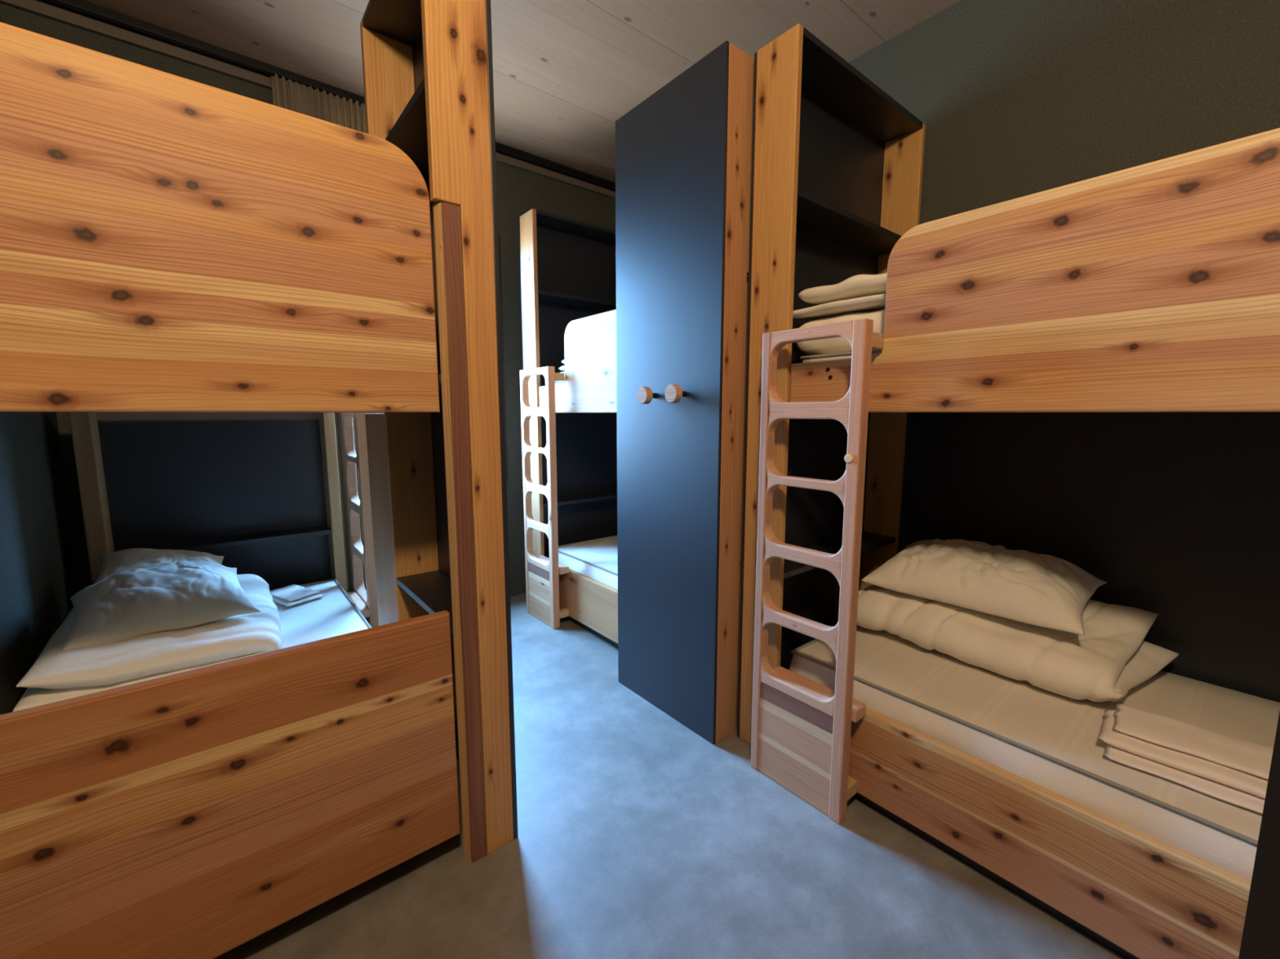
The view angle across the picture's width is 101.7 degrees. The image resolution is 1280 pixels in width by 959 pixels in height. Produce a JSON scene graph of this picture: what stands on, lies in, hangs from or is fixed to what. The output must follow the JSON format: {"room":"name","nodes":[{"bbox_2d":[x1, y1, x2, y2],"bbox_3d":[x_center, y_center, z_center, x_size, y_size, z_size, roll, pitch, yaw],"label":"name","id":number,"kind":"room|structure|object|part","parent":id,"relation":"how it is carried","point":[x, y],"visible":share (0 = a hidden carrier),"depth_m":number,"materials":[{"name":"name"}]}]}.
{"room":"hostel dormitory room","nodes":[
{"label":"hostel dormitory room","id":0,"kind":"room"},
{"bbox_2d":[0,15,80,715],"bbox_3d":[-1.087,-0.244,0.390,0.100,2.985,4.720,-6,9,-39],"label":"wall","id":1,"kind":"structure","parent":0,"point":[39,575],"depth_m":1.82,"materials":[{"name":"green paint"}]},
{"bbox_2d":[0,0,615,596],"bbox_3d":[-1.401,-0.608,3.250,3.250,2.985,0.150,-6,9,-39],"label":"wall","id":2,"kind":"structure","parent":0,"point":[519,191],"depth_m":3.48,"materials":[{"name":"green paint"}]},
{"bbox_2d":[0,0,615,199],"bbox_3d":[-1.345,-2.028,3.001,3.050,0.045,0.025,-6,9,-39],"label":"trim","id":3,"kind":"structure","parent":2,"relation":"attached to","point":[34,6],"depth_m":2.37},
{"bbox_2d":[497,234,507,479],"bbox_3d":[-1.371,-0.763,3.222,1.065,1.620,0.140,-6,9,-39],"label":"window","id":4,"kind":"structure","parent":2,"relation":"in","point":[498,234],"depth_m":3.49,"materials":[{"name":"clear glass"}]},
{"bbox_2d":[83,0,959,182],"bbox_3d":[0.088,-1.917,1.237,3.250,0.120,5.070,-6,9,-39],"label":"ceiling","id":5,"kind":"structure","parent":0,"point":[565,72],"depth_m":2.35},
{"bbox_2d":[46,0,615,189],"bbox_3d":[-1.309,-2.058,2.952,3.030,0.034,0.030,-6,9,-39],"label":"rail","id":6,"kind":"object","parent":5,"relation":"attached to","point":[82,6],"visible":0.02,"depth_m":2.46,"materials":[{"name":"metal"}]},
{"bbox_2d":[271,73,383,589],"bbox_3d":[-1.637,-0.691,2.859,0.445,2.649,0.046,-6,9,-39],"label":"curtain","id":7,"kind":"object","parent":6,"relation":"hanging from","point":[288,95],"visible":0.09,"depth_m":2.75,"materials":[{"name":"grey fabric"}]},
{"bbox_2d":[213,592,1124,958],"bbox_3d":[0.088,1.143,1.627,3.250,0.080,5.070,-6,9,-39],"label":"floor","id":8,"kind":"structure","parent":0,"point":[641,836],"depth_m":1.47,"materials":[{"name":"concrete"}]},
{"bbox_2d":[68,412,346,593],"bbox_3d":[-1.987,-0.277,2.453,0.934,2.530,0.167,-6,9,-39],"label":"shelf unit","id":9,"kind":"object","parent":8,"relation":"on","point":[259,491],"visible":0.19,"depth_m":2.53,"materials":[{"name":"brown wood"}]},
{"bbox_3d":[-2.322,-0.242,2.175,0.060,2.530,0.155,-6,9,-39],"label":"panel","id":10,"kind":"part","parent":9,"relation":"part of","materials":[{"name":"brown wood"}]},
{"bbox_3d":[-1.980,0.299,2.526,0.824,0.022,0.151,-6,9,-39],"label":"shelf","id":11,"kind":"part","parent":9,"relation":"part of","materials":[{"name":"black laminate"}]},
{"bbox_3d":[-1.640,-0.312,2.725,0.050,2.530,0.155,-6,9,-39],"label":"panel","id":12,"kind":"part","parent":9,"relation":"part of","materials":[{"name":"brown wood"}]},
{"bbox_2d":[0,22,487,958],"bbox_3d":[-1.388,0.109,1.760,1.066,1.938,1.710,-6,9,-39],"label":"bunk bed","id":13,"kind":"object","parent":8,"relation":"on","point":[169,242],"visible":0.97,"depth_m":1.10,"materials":[{"name":"brown wood"}]},
{"bbox_2d":[269,578,371,648],"bbox_3d":[-1.451,0.718,1.832,0.956,0.175,1.660,-6,9,-39],"label":"mattress","id":14,"kind":"object","parent":13,"relation":"on","point":[334,614],"visible":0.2,"depth_m":2.22,"materials":[{"name":"white fabric"}]},
{"bbox_2d":[13,573,282,711],"bbox_3d":[-1.679,0.526,1.888,0.598,0.191,0.940,-6,9,-39],"label":"duvet","id":15,"kind":"object","parent":14,"relation":"on","point":[56,675],"visible":0.39,"depth_m":1.55,"materials":[{"name":"white fabric"}]},
{"bbox_2d":[95,547,224,583],"bbox_3d":[-1.929,0.378,2.105,0.393,0.198,0.368,-6,9,-39],"label":"pillow","id":16,"kind":"object","parent":15,"relation":"on","point":[113,563],"visible":0.48,"depth_m":2.06,"materials":[{"name":"white fabric"}]},
{"bbox_2d":[62,560,261,651],"bbox_3d":[-1.657,0.396,1.810,0.470,0.174,0.499,-7,10,-44],"label":"pillow","id":17,"kind":"object","parent":15,"relation":"on","point":[135,602],"visible":0.98,"depth_m":1.69,"materials":[{"name":"white fabric"}]},
{"bbox_2d":[271,593,324,607],"bbox_3d":[-1.626,0.546,2.439,0.266,0.016,0.164,5,9,34],"label":"sheet","id":18,"kind":"object","parent":14,"relation":"on","point":[284,602],"visible":0.46,"depth_m":2.37,"materials":[{"name":"fabric"}]},
{"bbox_2d":[269,584,321,601],"bbox_3d":[-1.636,0.531,2.450,0.236,0.013,0.144,4,8,28],"label":"sheet","id":19,"kind":"object","parent":18,"relation":"on","point":[291,593],"visible":0.98,"depth_m":2.43,"materials":[{"name":"fabric"}]},
{"bbox_3d":[-1.255,-0.543,2.199,0.034,0.518,1.075,-6,9,-39],"label":"rail","id":20,"kind":"part","parent":13,"relation":"part of","materials":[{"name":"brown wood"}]},
{"bbox_3d":[-0.485,0.213,1.422,0.060,1.817,0.030,-6,9,-39],"label":"corner post","id":21,"kind":"part","parent":13,"relation":"part of","materials":[{"name":"brown wood"}]},
{"bbox_2d":[360,0,518,853],"bbox_3d":[-0.634,-0.173,1.632,0.166,2.530,0.614,-6,9,-39],"label":"shelf unit","id":22,"kind":"object","parent":8,"relation":"on","point":[428,64],"visible":0.66,"depth_m":1.48,"materials":[{"name":"brown wood"}]},
{"bbox_3d":[-0.639,-1.415,1.469,0.150,0.021,0.558,-6,9,-39],"label":"panel","id":23,"kind":"part","parent":22,"relation":"part of","materials":[{"name":"black laminate"}]},
{"bbox_3d":[-0.824,-0.201,1.853,0.152,2.530,0.028,-6,9,-39],"label":"panel","id":24,"kind":"part","parent":22,"relation":"part of","materials":[{"name":"brown wood"}]},
{"bbox_3d":[-0.639,-0.999,1.523,0.149,0.022,0.558,-6,9,-39],"label":"shelf","id":25,"kind":"part","parent":22,"relation":"part of","materials":[{"name":"black laminate"}]},
{"bbox_3d":[-0.639,0.384,1.699,0.149,0.022,0.558,-6,9,-39],"label":"shelf","id":26,"kind":"part","parent":22,"relation":"part of","materials":[{"name":"black laminate"}]},
{"bbox_3d":[-0.639,-0.295,1.612,0.149,0.022,0.558,-6,9,-39],"label":"shelf","id":27,"kind":"part","parent":22,"relation":"part of","materials":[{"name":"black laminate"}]},
{"bbox_3d":[-0.575,-0.178,1.680,0.014,2.529,0.613,-6,9,-39],"label":"panel","id":28,"kind":"part","parent":22,"relation":"part of","materials":[{"name":"black laminate"}]},
{"bbox_3d":[-0.454,-0.143,1.402,0.152,2.530,0.028,-6,9,-39],"label":"panel","id":29,"kind":"part","parent":22,"relation":"part of","materials":[{"name":"brown wood"}]},
{"bbox_2d":[519,208,617,558],"bbox_3d":[-0.354,-0.432,3.665,0.915,2.530,0.181,-6,9,-39],"label":"shelf unit","id":30,"kind":"object","parent":8,"relation":"on","point":[568,266],"visible":0.35,"depth_m":3.58,"materials":[{"name":"brown wood"}]},
{"bbox_3d":[-0.694,-0.396,3.382,0.028,2.530,0.169,-6,9,-39],"label":"panel","id":31,"kind":"part","parent":30,"relation":"part of","materials":[{"name":"brown wood"}]},
{"bbox_3d":[-0.350,-1.675,3.502,0.859,0.022,0.168,-6,9,-39],"label":"panel","id":32,"kind":"part","parent":30,"relation":"part of","materials":[{"name":"black laminate"}]},
{"bbox_3d":[-0.351,-1.209,3.562,0.859,0.022,0.165,-6,9,-39],"label":"shelf","id":33,"kind":"part","parent":30,"relation":"part of","materials":[{"name":"black laminate"}]},
{"bbox_3d":[-0.351,0.130,3.733,0.859,0.022,0.165,-6,9,-39],"label":"shelf","id":34,"kind":"part","parent":30,"relation":"part of","materials":[{"name":"black laminate"}]},
{"bbox_2d":[520,275,748,724],"bbox_3d":[0.193,0.015,2.969,1.022,1.820,1.725,-6,9,-39],"label":"bunk bed","id":35,"kind":"object","parent":8,"relation":"on","point":[555,592],"visible":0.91,"depth_m":3.02,"materials":[{"name":"brown wood"}]},
{"bbox_3d":[-0.623,0.717,3.283,0.028,0.343,0.286,-6,9,-39],"label":"kick panel","id":36,"kind":"part","parent":35,"relation":"part of","materials":[{"name":"brown wood"}]},
{"bbox_2d":[555,380,564,385],"bbox_3d":[0.240,-0.499,2.946,0.863,0.163,1.646,-6,9,-39],"label":"mattress","id":37,"kind":"object","parent":35,"relation":"on","point":[563,381],"visible":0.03,"depth_m":3.17,"materials":[{"name":"white fabric"}]},
{"bbox_3d":[-0.283,-0.650,3.264,0.356,0.062,0.395,-6,9,-39],"label":"sheet","id":38,"kind":"object","parent":37,"relation":"on","visible":0},
{"bbox_2d":[558,365,564,371],"bbox_3d":[-0.272,-0.698,3.254,0.342,0.042,0.375,-6,9,-39],"label":"sheet","id":39,"kind":"object","parent":38,"relation":"on","point":[562,367],"visible":0.04,"depth_m":3.26,"materials":[{"name":"white fabric"}]},
{"bbox_2d":[558,535,617,589],"bbox_3d":[0.244,0.566,3.085,0.852,0.160,1.646,-6,9,-39],"label":"mattress","id":40,"kind":"object","parent":35,"relation":"on","point":[597,559],"visible":0.2,"depth_m":3.23,"materials":[{"name":"white fabric"}]},
{"bbox_3d":[-0.108,0.749,2.822,0.034,0.290,1.643,-6,9,-39],"label":"rail","id":41,"kind":"part","parent":35,"relation":"part of","materials":[{"name":"brown wood"}]},
{"bbox_3d":[0.436,0.132,2.090,0.060,1.810,0.042,-6,9,-39],"label":"corner post","id":42,"kind":"part","parent":35,"relation":"part of","materials":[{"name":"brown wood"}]},
{"bbox_2d":[615,40,754,744],"bbox_3d":[0.130,-0.243,2.168,0.247,2.535,0.628,-6,9,-39],"label":"wardrobe","id":43,"kind":"object","parent":8,"relation":"on","point":[683,153],"visible":0.99,"depth_m":2.04,"materials":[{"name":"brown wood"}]},
{"bbox_3d":[0.019,-0.343,2.122,0.033,0.070,0.070,-6,9,-39],"label":"coat knob","id":44,"kind":"part","parent":43,"relation":"part of","materials":[{"name":"brown wood"}]},
{"bbox_3d":[0.047,-0.346,2.144,0.044,0.022,0.022,-6,9,-39],"label":"knob stem","id":45,"kind":"part","parent":43,"relation":"part of","materials":[{"name":"metal"}]},
{"bbox_3d":[0.128,-0.328,1.988,0.033,0.070,0.070,-6,9,-39],"label":"coat knob","id":46,"kind":"part","parent":43,"relation":"part of","materials":[{"name":"brown wood"}]},
{"bbox_3d":[0.156,-0.331,2.011,0.044,0.022,0.022,-6,9,-39],"label":"knob stem","id":47,"kind":"part","parent":43,"relation":"part of","materials":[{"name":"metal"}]},
{"bbox_3d":[0.353,-0.217,1.965,0.159,2.535,0.028,-6,9,-39],"label":"panel","id":48,"kind":"part","parent":43,"relation":"part of","materials":[{"name":"brown wood"}]},
{"bbox_2d":[737,23,925,745],"bbox_3d":[0.811,-0.241,2.173,0.935,2.530,0.178,-6,9,-39],"label":"shelf unit","id":49,"kind":"object","parent":8,"relation":"on","point":[837,161],"visible":0.75,"depth_m":2.07,"materials":[{"name":"brown wood"}]},
{"bbox_3d":[0.462,-0.205,1.884,0.028,2.530,0.166,-6,9,-39],"label":"panel","id":50,"kind":"part","parent":49,"relation":"part of","materials":[{"name":"brown wood"}]},
{"bbox_3d":[0.813,0.310,2.240,0.879,0.022,0.162,-6,9,-39],"label":"shelf","id":51,"kind":"part","parent":49,"relation":"part of","materials":[{"name":"black laminate"}]},
{"bbox_3d":[0.813,-1.004,2.072,0.879,0.022,0.162,-6,9,-39],"label":"shelf","id":52,"kind":"part","parent":49,"relation":"part of","materials":[{"name":"black laminate"}]},
{"bbox_3d":[0.814,-1.485,2.010,0.879,0.022,0.165,-6,9,-39],"label":"panel","id":53,"kind":"part","parent":49,"relation":"part of","materials":[{"name":"black laminate"}]},
{"bbox_3d":[1.166,-0.277,2.452,0.028,2.530,0.166,-6,9,-39],"label":"panel","id":54,"kind":"part","parent":49,"relation":"part of","materials":[{"name":"brown wood"}]},
{"bbox_2d":[750,128,1279,958],"bbox_3d":[1.478,0.221,1.353,1.083,1.820,2.075,-6,9,-39],"label":"bunk bed","id":55,"kind":"object","parent":8,"relation":"on","point":[1086,372],"visible":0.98,"depth_m":1.48,"materials":[{"name":"brown wood"}]},
{"bbox_3d":[0.532,0.908,1.786,0.028,0.343,0.286,-6,9,-39],"label":"kick panel","id":56,"kind":"part","parent":55,"relation":"part of","materials":[{"name":"brown wood"}]},
{"bbox_2d":[800,348,882,363],"bbox_3d":[1.533,-0.290,1.305,0.896,0.163,2.050,-6,9,-39],"label":"mattress","id":57,"kind":"object","parent":55,"relation":"on","point":[846,355],"visible":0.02,"depth_m":1.72,"materials":[{"name":"white fabric"}]},
{"bbox_2d":[795,309,884,355],"bbox_3d":[0.890,-0.516,1.875,0.497,0.138,0.471,-6,9,-39],"label":"folded blanket","id":58,"kind":"object","parent":57,"relation":"on","point":[837,344],"visible":0.13,"depth_m":1.79,"materials":[{"name":"white fabric"}]},
{"bbox_2d":[792,293,885,319],"bbox_3d":[0.877,-0.604,1.860,0.520,0.051,0.520,-6,9,-39],"label":"folded blanket","id":59,"kind":"object","parent":58,"relation":"on","point":[877,302],"visible":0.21,"depth_m":1.75,"materials":[{"name":"white fabric"}]},
{"bbox_2d":[795,272,887,305],"bbox_3d":[0.903,-0.658,1.832,0.505,0.081,0.496,-6,9,-39],"label":"folded blanket","id":60,"kind":"object","parent":59,"relation":"on","point":[859,286],"visible":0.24,"depth_m":1.74,"materials":[{"name":"white fabric"}]},
{"bbox_2d":[789,625,1279,880],"bbox_3d":[1.538,0.774,1.445,0.884,0.160,2.051,-6,9,-39],"label":"mattress","id":61,"kind":"object","parent":55,"relation":"on","point":[1044,738],"visible":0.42,"depth_m":1.51,"materials":[{"name":"white fabric"}]},
{"bbox_2d":[857,584,1179,702],"bbox_3d":[1.302,0.530,1.921,0.525,0.218,0.921,-6,9,-39],"label":"duvet","id":62,"kind":"object","parent":61,"relation":"on","point":[1112,658],"visible":0.72,"depth_m":1.72,"materials":[{"name":"white fabric"}]},
{"bbox_2d":[861,538,1106,635],"bbox_3d":[1.281,0.349,1.971,0.456,0.200,0.690,-7,10,-42],"label":"pillow","id":63,"kind":"object","parent":62,"relation":"on","point":[1024,586],"visible":1,"depth_m":1.83,"materials":[{"name":"white fabric"}]},
{"bbox_2d":[1102,743,1265,813],"bbox_3d":[1.433,0.717,1.223,0.243,0.015,0.498,-7,10,-42],"label":"sheet","id":64,"kind":"object","parent":61,"relation":"on","point":[1227,793],"visible":0.27,"depth_m":1.23,"materials":[{"name":"fabric"}]},
{"bbox_2d":[1097,709,1268,799],"bbox_3d":[1.446,0.694,1.244,0.204,0.028,0.521,-7,10,-44],"label":"sheet","id":65,"kind":"object","parent":64,"relation":"on","point":[1251,784],"visible":0.57,"depth_m":1.26,"materials":[{"name":"fabric"}]},
{"bbox_2d":[1112,703,1273,779],"bbox_3d":[1.453,0.668,1.285,0.181,0.017,0.422,-7,10,-44],"label":"sheet","id":66,"kind":"object","parent":65,"relation":"on","point":[1246,757],"visible":0.93,"depth_m":1.31,"materials":[{"name":"fabric"}]},
{"bbox_3d":[1.173,0.960,1.173,0.034,0.290,2.038,-6,9,-39],"label":"rail","id":67,"kind":"part","parent":55,"relation":"part of","materials":[{"name":"brown wood"}]},
{"bbox_3d":[1.904,0.180,1.673,0.014,1.820,2.040,-6,9,-39],"label":"panel","id":68,"kind":"part","parent":55,"relation":"part of","materials":[{"name":"black laminate"}]},
{"bbox_2d":[1238,711,1279,958],"bbox_3d":[0.677,0.712,0.269,0.035,1.120,0.540,-6,9,-39],"label":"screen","id":69,"kind":"object","parent":8,"relation":"on","point":[1260,940],"visible":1,"depth_m":0.41,"materials":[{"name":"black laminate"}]},
{"bbox_2d":[746,0,1279,553],"bbox_3d":[1.357,-0.495,2.361,0.100,2.985,4.720,-6,9,-39],"label":"wall","id":70,"kind":"structure","parent":0,"point":[1014,99],"depth_m":1.91,"materials":[{"name":"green paint"}]}
]}

